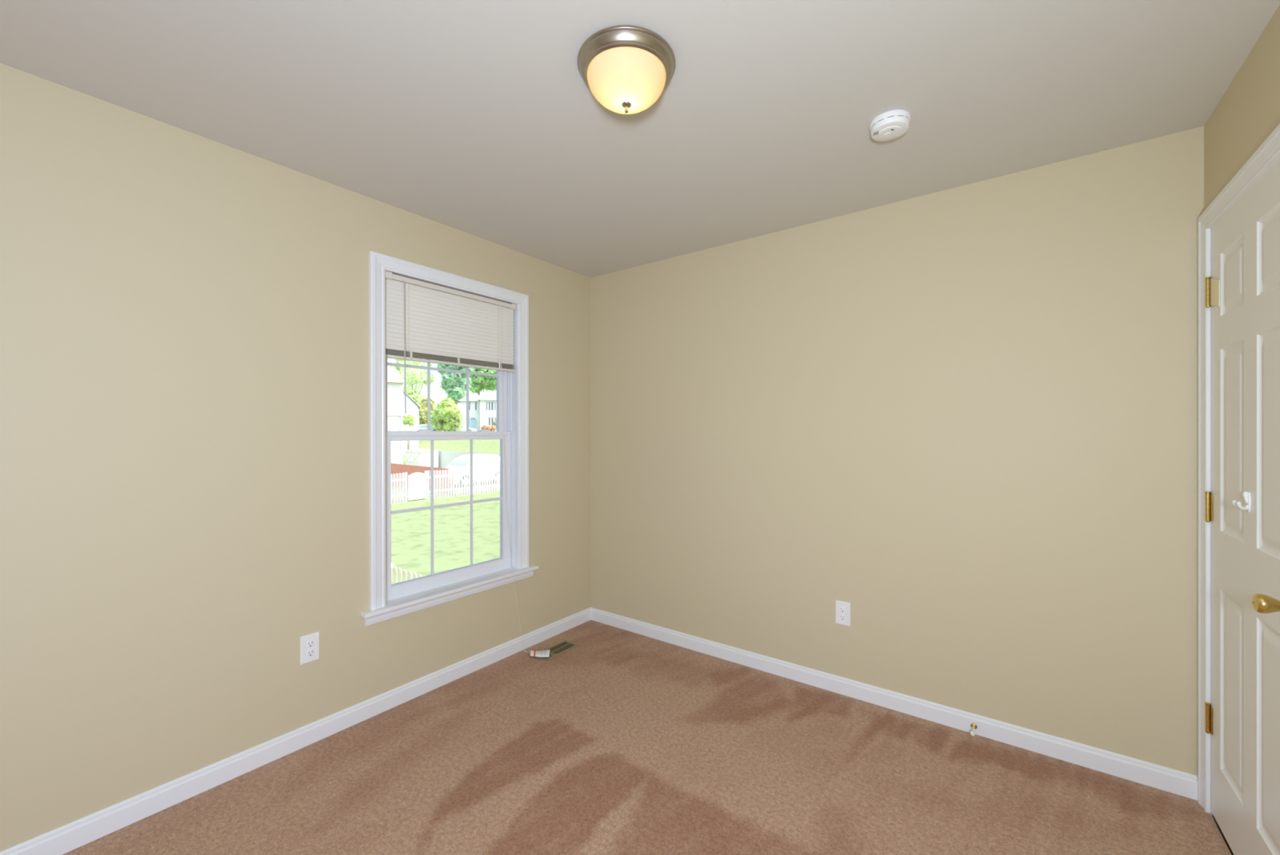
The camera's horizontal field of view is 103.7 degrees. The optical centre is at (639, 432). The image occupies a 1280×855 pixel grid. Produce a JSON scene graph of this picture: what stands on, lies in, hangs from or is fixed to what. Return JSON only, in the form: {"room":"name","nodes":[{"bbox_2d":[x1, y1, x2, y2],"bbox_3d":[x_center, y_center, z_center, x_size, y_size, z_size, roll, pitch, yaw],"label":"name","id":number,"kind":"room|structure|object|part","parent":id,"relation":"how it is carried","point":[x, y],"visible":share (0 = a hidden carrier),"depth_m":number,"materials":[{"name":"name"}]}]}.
{"room":"empty bedroom","nodes":[
{"label":"empty bedroom","id":0,"kind":"room"},
{"bbox_2d":[0,62,591,851],"bbox_3d":[-1.809,0.141,1.766,0.150,2.890,4.976,0,0,37],"label":"wall","id":1,"kind":"structure","parent":0,"point":[184,427],"depth_m":1.85,"materials":[{"name":"beige paint"}]},
{"bbox_2d":[0,606,591,854],"bbox_3d":[-1.742,1.292,1.718,0.013,0.084,4.676,0,0,37],"label":"baseboard","id":2,"kind":"structure","parent":1,"relation":"attached to","point":[64,838],"depth_m":2.00,"materials":[{"name":"white wood"}]},
{"bbox_2d":[300,631,319,664],"bbox_3d":[-1.417,0.925,2.159,0.008,0.119,0.073,0,0,37],"label":"wall outlet","id":3,"kind":"object","parent":1,"relation":"attached to","point":[309,643],"visible":1,"depth_m":2.16,"materials":[{"name":"white plastic"}]},
{"bbox_2d":[306,648,314,656],"bbox_3d":[-1.416,0.944,2.158,0.004,0.027,0.027,0,0,37],"label":"receptacle","id":4,"kind":"object","parent":3,"relation":"attached to","point":[310,652],"depth_m":2.16,"materials":[{"name":"white plastic"}]},
{"bbox_2d":[306,640,314,646],"bbox_3d":[-1.416,0.905,2.158,0.004,0.027,0.027,0,0,37],"label":"receptacle","id":5,"kind":"object","parent":3,"relation":"attached to","point":[309,642],"depth_m":2.16,"materials":[{"name":"white plastic"}]},
{"bbox_2d":[360,250,538,626],"bbox_3d":[-1.024,0.025,2.779,0.198,1.754,1.048,0,0,37],"label":"window","id":6,"kind":"structure","parent":1,"relation":"in","point":[388,601],"depth_m":2.72,"materials":[{"name":"white"}]},
{"bbox_2d":[387,359,497,431],"bbox_3d":[-1.080,-0.362,2.811,0.005,0.706,0.685,0,0,37],"label":"grille","id":7,"kind":"object","parent":6,"relation":"attached to","point":[428,367],"depth_m":2.81,"materials":[{"name":"white plastic"}]},
{"bbox_3d":[-1.074,-0.363,2.811,0.032,0.794,0.792,0,0,37],"label":"sash","id":8,"kind":"part","parent":6,"relation":"part of","materials":[{"name":"white plastic"}]},
{"bbox_2d":[391,439,501,574],"bbox_3d":[-1.052,0.402,2.792,0.005,0.724,0.685,0,0,37],"label":"window pane","id":9,"kind":"object","parent":6,"relation":"attached to","point":[471,502],"depth_m":2.85,"materials":[{"name":"clear glass"}]},
{"bbox_3d":[-1.031,0.014,2.779,0.007,0.008,0.750,0,0,37],"label":"finger rail","id":10,"kind":"part","parent":6,"relation":"part of","materials":[{"name":"white plastic"}]},
{"bbox_3d":[-1.046,0.410,2.791,0.032,0.835,0.792,0,0,37],"label":"sash","id":11,"kind":"part","parent":6,"relation":"part of","materials":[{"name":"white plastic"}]},
{"bbox_3d":[-1.069,0.025,2.807,0.090,1.648,0.830,0,0,37],"label":"frame","id":12,"kind":"part","parent":6,"relation":"part of","materials":[{"name":"white plastic"}]},
{"bbox_3d":[-0.987,0.840,2.753,0.108,0.020,1.048,0,0,37],"label":"sill","id":13,"kind":"part","parent":6,"relation":"part of","materials":[{"name":"white wood"}]},
{"bbox_2d":[385,271,528,652],"bbox_3d":[-0.960,0.274,2.742,0.127,2.114,0.820,0,0,37],"label":"window blind","id":14,"kind":"object","parent":6,"relation":"attached to","point":[425,321],"visible":1,"depth_m":2.71,"materials":[{"name":"white plastic"}]},
{"bbox_3d":[-1.164,-0.579,2.525,0.004,0.346,0.004,0,0,37],"label":"ladder cord","id":15,"kind":"part","parent":14,"relation":"part of","materials":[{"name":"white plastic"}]},
{"bbox_3d":[-1.003,-0.374,2.760,0.026,0.017,0.778,0,0,37],"label":"rail","id":16,"kind":"part","parent":14,"relation":"part of","materials":[{"name":"white plastic"}]},
{"bbox_3d":[-0.753,0.287,3.011,0.164,2.086,0.060,0,0,-31],"label":"lift cord","id":17,"kind":"part","parent":14,"relation":"part of","materials":[{"name":"white fabric"}]},
{"bbox_2d":[0,0,1279,277],"bbox_3d":[-0.553,-1.205,0.830,2.983,0.200,4.676,0,0,37],"label":"ceiling","id":18,"kind":"structure","parent":0,"point":[480,118],"depth_m":1.62,"materials":[{"name":"white paint"}]},
{"bbox_2d":[577,25,675,114],"bbox_3d":[-0.040,-1.033,1.508,0.293,0.146,0.293,0,0,37],"label":"ceiling lamp","id":19,"kind":"object","parent":18,"relation":"attached to","point":[626,68],"visible":1,"depth_m":1.43,"materials":[{"name":"beige glass"}]},
{"bbox_3d":[-0.040,-1.027,1.508,0.236,0.085,0.236,0,0,37],"label":"lamp shade","id":20,"kind":"part","parent":19,"relation":"part of","materials":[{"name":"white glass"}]},
{"bbox_2d":[869,109,911,141],"bbox_3d":[0.888,-1.084,1.787,0.132,0.046,0.132,0,0,37],"label":"smoke detector","id":21,"kind":"object","parent":18,"relation":"attached to","point":[893,124],"visible":1,"depth_m":1.75,"materials":[{"name":"white plastic"}]},
{"bbox_2d":[62,619,1231,854],"bbox_3d":[-0.550,1.460,0.833,2.983,0.250,4.676,0,0,37],"label":"floor","id":22,"kind":"structure","parent":0,"point":[621,741],"depth_m":1.91,"materials":[{"name":"brown carpet"}]},
{"bbox_2d":[530,648,550,657],"bbox_3d":[-0.597,1.313,2.997,0.124,0.018,0.097,0,0,-2],"label":"tag","id":23,"kind":"object","parent":22,"relation":"on","point":[543,653],"visible":1,"depth_m":2.99,"materials":[{"name":"white paper"}]},
{"bbox_2d":[536,639,579,660],"bbox_3d":[-0.512,1.330,3.081,0.126,0.006,0.274,0,0,37],"label":"floor vent","id":24,"kind":"object","parent":22,"relation":"in","point":[560,647],"visible":0.9,"depth_m":3.10,"materials":[{"name":"brown metal"}]},
{"bbox_2d":[590,126,1204,777],"bbox_3d":[0.948,0.137,2.723,3.133,2.890,0.150,0,0,37],"label":"wall","id":25,"kind":"structure","parent":0,"point":[964,418],"depth_m":2.31,"materials":[{"name":"beige paint"}]},
{"bbox_2d":[835,600,850,626],"bbox_3d":[1.034,0.919,2.562,0.073,0.119,0.008,0,0,37],"label":"wall outlet","id":26,"kind":"object","parent":25,"relation":"attached to","point":[842,609],"visible":1,"depth_m":2.56,"materials":[{"name":"white plastic"}]},
{"bbox_2d":[840,613,845,619],"bbox_3d":[1.033,0.939,2.560,0.027,0.027,0.004,0,0,37],"label":"receptacle","id":27,"kind":"object","parent":26,"relation":"attached to","point":[842,616],"depth_m":2.56,"materials":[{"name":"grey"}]},
{"bbox_2d":[840,606,845,612],"bbox_3d":[1.033,0.900,2.560,0.027,0.027,0.004,0,0,37],"label":"receptacle","id":28,"kind":"object","parent":26,"relation":"attached to","point":[842,609],"depth_m":2.56,"materials":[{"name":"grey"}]},
{"bbox_2d":[591,607,1197,799],"bbox_3d":[0.833,1.289,2.709,2.964,0.084,0.013,0,0,37],"label":"baseboard","id":29,"kind":"structure","parent":25,"relation":"attached to","point":[1184,784],"depth_m":2.30,"materials":[{"name":"white wood"}]},
{"bbox_2d":[969,722,977,735],"bbox_3d":[1.456,1.296,2.195,0.025,0.025,0.070,0,0,37],"label":"door stop","id":30,"kind":"object","parent":29,"relation":"attached to","point":[974,726],"visible":1,"depth_m":2.20,"materials":[{"name":"gold metal"}]},
{"bbox_2d":[1204,4,1279,854],"bbox_3d":[0.661,0.140,-0.163,0.150,2.890,4.826,0,0,37],"label":"wall","id":31,"kind":"structure","parent":0,"point":[1247,113],"depth_m":1.49,"materials":[{"name":"beige paint"}]},
{"bbox_2d":[1197,123,1279,854],"bbox_3d":[1.787,0.278,1.454,0.172,2.110,0.865,0,0,37],"label":"door","id":32,"kind":"structure","parent":31,"relation":"in","point":[1238,233],"depth_m":1.53,"materials":[{"name":"white paint"}]},
{"bbox_2d":[1231,491,1251,512],"bbox_3d":[1.766,0.202,1.474,0.030,0.061,0.044,0,0,37],"label":"coat hook","id":33,"kind":"object","parent":32,"relation":"attached to","point":[1246,495],"visible":1,"depth_m":1.47,"materials":[{"name":"white plastic"}]},
{"bbox_3d":[1.776,0.202,1.467,0.005,0.060,0.020,0,0,37],"label":"plate","id":34,"kind":"part","parent":33,"relation":"part of","materials":[{"name":"white plastic"}]},
{"bbox_3d":[1.568,0.426,1.243,0.072,0.064,0.064,0,0,37],"label":"knob","id":35,"kind":"part","parent":32,"relation":"part of","materials":[{"name":"gold metal"}]},
{"label":"outside","id":36,"kind":"structure","parent":0,"visible":0},
{"bbox_2d":[391,439,500,576],"bbox_3d":[-90.471,1.875,220.191,402.658,3.800,251.558,0,0,37],"label":"lawn","id":37,"kind":"structure","parent":36,"point":[411,531],"depth_m":17.45,"materials":[{"name":"green plant"}]},
{"bbox_2d":[387,367,404,463],"bbox_3d":[-20.957,-0.879,38.780,3.838,8.549,7.700,0,0,-36],"label":"house","id":38,"kind":"structure","parent":37,"relation":"on","point":[395,380],"depth_m":36.74,"materials":[{"name":"white"}]},
{"bbox_2d":[389,360,404,377],"bbox_3d":[-35.874,-5.005,74.021,2.441,11.200,1.755,0,0,-9],"label":"tree","id":39,"kind":"object","parent":37,"relation":"on","point":[398,368],"visible":0.27,"depth_m":73.84,"materials":[{"name":"green plant"}]},
{"bbox_2d":[391,471,407,503],"bbox_3d":[-11.596,2.581,23.309,0.174,1.483,1.924,0,0,24],"label":"picket fence","id":40,"kind":"object","parent":37,"relation":"on","point":[404,479],"visible":0.46,"depth_m":23.68,"materials":[{"name":"white paint"}]},
{"bbox_3d":[-11.248,2.613,24.142,0.100,1.417,0.100,0,0,37],"label":"post","id":41,"kind":"part","parent":40,"relation":"part of","materials":[{"name":"white paint"}]},
{"bbox_2d":[391,562,424,583],"bbox_3d":[-3.559,2.747,7.918,1.768,1.169,0.169,0,0,37],"label":"fence","id":42,"kind":"object","parent":37,"relation":"on","point":[397,575],"visible":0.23,"depth_m":8.01,"materials":[{"name":"white wood"}]},
{"bbox_2d":[402,413,415,449],"bbox_3d":[-21.681,0.848,46.972,1.254,5.284,1.009,0,0,20],"label":"young tree","id":43,"kind":"object","parent":37,"relation":"on","point":[408,419],"visible":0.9,"depth_m":46.84,"materials":[{"name":"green plant"}]},
{"bbox_2d":[402,389,421,453],"bbox_3d":[-27.825,-0.615,60.235,2.830,9.012,8.400,0,0,-23],"label":"gabled house","id":44,"kind":"structure","parent":37,"relation":"on","point":[412,407],"depth_m":56.73,"materials":[{"name":"white"}]},
{"bbox_2d":[395,355,435,404],"bbox_3d":[-47.134,-8.628,106.139,7.533,17.768,8.396,0,0,37],"label":"tree","id":45,"kind":"object","parent":37,"relation":"on","point":[414,379],"visible":0.51,"depth_m":104.47,"materials":[{"name":"green plant"}]},
{"bbox_2d":[408,471,426,500],"bbox_3d":[-10.878,2.589,24.561,0.060,1.323,0.987,0,0,29],"label":"gate","id":46,"kind":"object","parent":37,"relation":"on","point":[417,480],"visible":1,"depth_m":24.54,"materials":[{"name":"white paint"}]},
{"bbox_2d":[391,462,453,493],"bbox_3d":[-14.126,2.612,30.429,10.557,1.411,0.168,0,0,41],"label":"mulch bed","id":47,"kind":"object","parent":37,"relation":"on","point":[395,468],"visible":0.28,"depth_m":29.75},
{"bbox_3d":[-10.146,2.640,27.044,0.100,1.354,0.100,0,0,37],"label":"post","id":48,"kind":"part","parent":47,"relation":"part of","materials":[{"name":"white wood"}]},
{"bbox_2d":[404,448,439,467],"bbox_3d":[-18.610,2.343,42.888,2.655,1.893,1.834,0,0,37],"label":"garden shed","id":49,"kind":"object","parent":37,"relation":"on","point":[420,457],"visible":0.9,"depth_m":42.14,"materials":[{"name":"white"}]},
{"bbox_3d":[-19.553,2.444,42.588,1.096,1.493,0.018,0,0,37],"label":"door","id":50,"kind":"part","parent":49,"relation":"part of","materials":[{"name":"white"}]},
{"bbox_3d":[-18.650,2.444,41.899,1.096,1.493,0.018,0,0,37],"label":"door","id":51,"kind":"part","parent":49,"relation":"part of","materials":[{"name":"white"}]},
{"bbox_2d":[418,396,435,424],"bbox_3d":[-39.390,-3.199,93.100,4.533,6.924,4.533,0,0,37],"label":"round tree","id":52,"kind":"object","parent":37,"relation":"on","point":[423,412],"visible":0.52,"depth_m":91.95,"materials":[{"name":"green plant"}]},
{"bbox_2d":[418,423,438,431],"bbox_3d":[-33.838,-0.651,80.499,3.900,1.428,1.802,0,0,-6],"label":"parked car","id":53,"kind":"object","parent":37,"relation":"on","point":[422,426],"visible":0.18,"depth_m":79.71,"materials":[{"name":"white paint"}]},
{"bbox_2d":[430,397,462,431],"bbox_3d":[-30.529,-2.542,77.714,6.797,5.766,4.127,0,0,37],"label":"round tree","id":54,"kind":"object","parent":37,"relation":"on","point":[446,415],"visible":0.99,"depth_m":76.26,"materials":[{"name":"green plant"}]},
{"bbox_2d":[436,360,475,404],"bbox_3d":[-39.433,-8.393,107.018,9.534,17.283,7.185,0,0,37],"label":"tree","id":55,"kind":"object","parent":37,"relation":"on","point":[454,384],"visible":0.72,"depth_m":104.70,"materials":[{"name":"green plant"}]},
{"bbox_2d":[412,448,500,467],"bbox_3d":[-14.476,2.402,40.311,0.173,1.811,21.255,0,0,-43],"label":"privacy fence","id":56,"kind":"object","parent":37,"relation":"on","point":[445,457],"visible":0.24,"depth_m":41.95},
{"bbox_2d":[424,464,500,498],"bbox_3d":[-8.843,2.539,27.421,0.166,1.554,6.037,0,0,38],"label":"picket fence","id":57,"kind":"object","parent":37,"relation":"on","point":[477,473],"visible":0.68,"depth_m":26.59,"materials":[{"name":"white paint"}]},
{"bbox_3d":[-10.705,2.610,25.110,0.100,1.421,0.100,0,0,37],"label":"post","id":58,"kind":"part","parent":57,"relation":"part of","materials":[{"name":"white paint"}]},
{"bbox_3d":[-8.810,2.181,27.394,0.040,0.173,5.934,0,0,38],"label":"rail","id":59,"kind":"part","parent":57,"relation":"part of","materials":[{"name":"white paint"}]},
{"bbox_3d":[-8.809,2.924,27.395,0.040,0.118,5.934,0,0,38],"label":"rail","id":60,"kind":"part","parent":57,"relation":"part of","materials":[{"name":"white paint"}]},
{"bbox_3d":[-8.868,2.603,27.440,0.100,1.426,0.100,0,0,37],"label":"post","id":61,"kind":"part","parent":57,"relation":"part of","materials":[{"name":"white paint"}]},
{"bbox_2d":[448,423,476,431],"bbox_3d":[-28.156,-0.656,79.999,3.900,1.428,1.802,0,0,-6],"label":"parked car","id":62,"kind":"object","parent":37,"relation":"on","point":[463,428],"visible":0.37,"depth_m":79.22,"materials":[{"name":"white paint"}]},
{"bbox_2d":[444,453,500,488],"bbox_3d":[-10.368,2.305,31.002,1.902,1.972,4.100,0,0,30],"label":"van","id":63,"kind":"object","parent":37,"relation":"on","point":[478,460],"visible":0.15,"depth_m":30.58,"materials":[{"name":"white paint"}]},
{"bbox_2d":[457,391,496,431],"bbox_3d":[-27.900,-3.577,93.073,14.584,8.187,13.532,0,0,37],"label":"house","id":64,"kind":"structure","parent":37,"relation":"on","point":[482,408],"depth_m":88.14,"materials":[{"name":"white"}]},
{"bbox_3d":[-29.387,-1.126,88.430,0.848,2.898,0.118,0,0,-13],"label":"door","id":65,"kind":"part","parent":64,"relation":"part of","materials":[{"name":"blue"}]},
{"bbox_2d":[469,364,496,395],"bbox_3d":[-37.877,-11.259,125.430,15.783,22.972,10.078,0,0,37],"label":"tree","id":66,"kind":"object","parent":37,"relation":"on","point":[479,383],"visible":0.27,"depth_m":122.21,"materials":[{"name":"green plant"}]},
{"bbox_2d":[480,424,496,431],"bbox_3d":[-25.403,-0.753,84.466,2.924,1.287,1.394,0,0,1],"label":"shrub","id":67,"kind":"object","parent":37,"relation":"on","point":[491,428],"visible":0.95,"depth_m":84.15,"materials":[{"name":"orange plant"}]}
]}

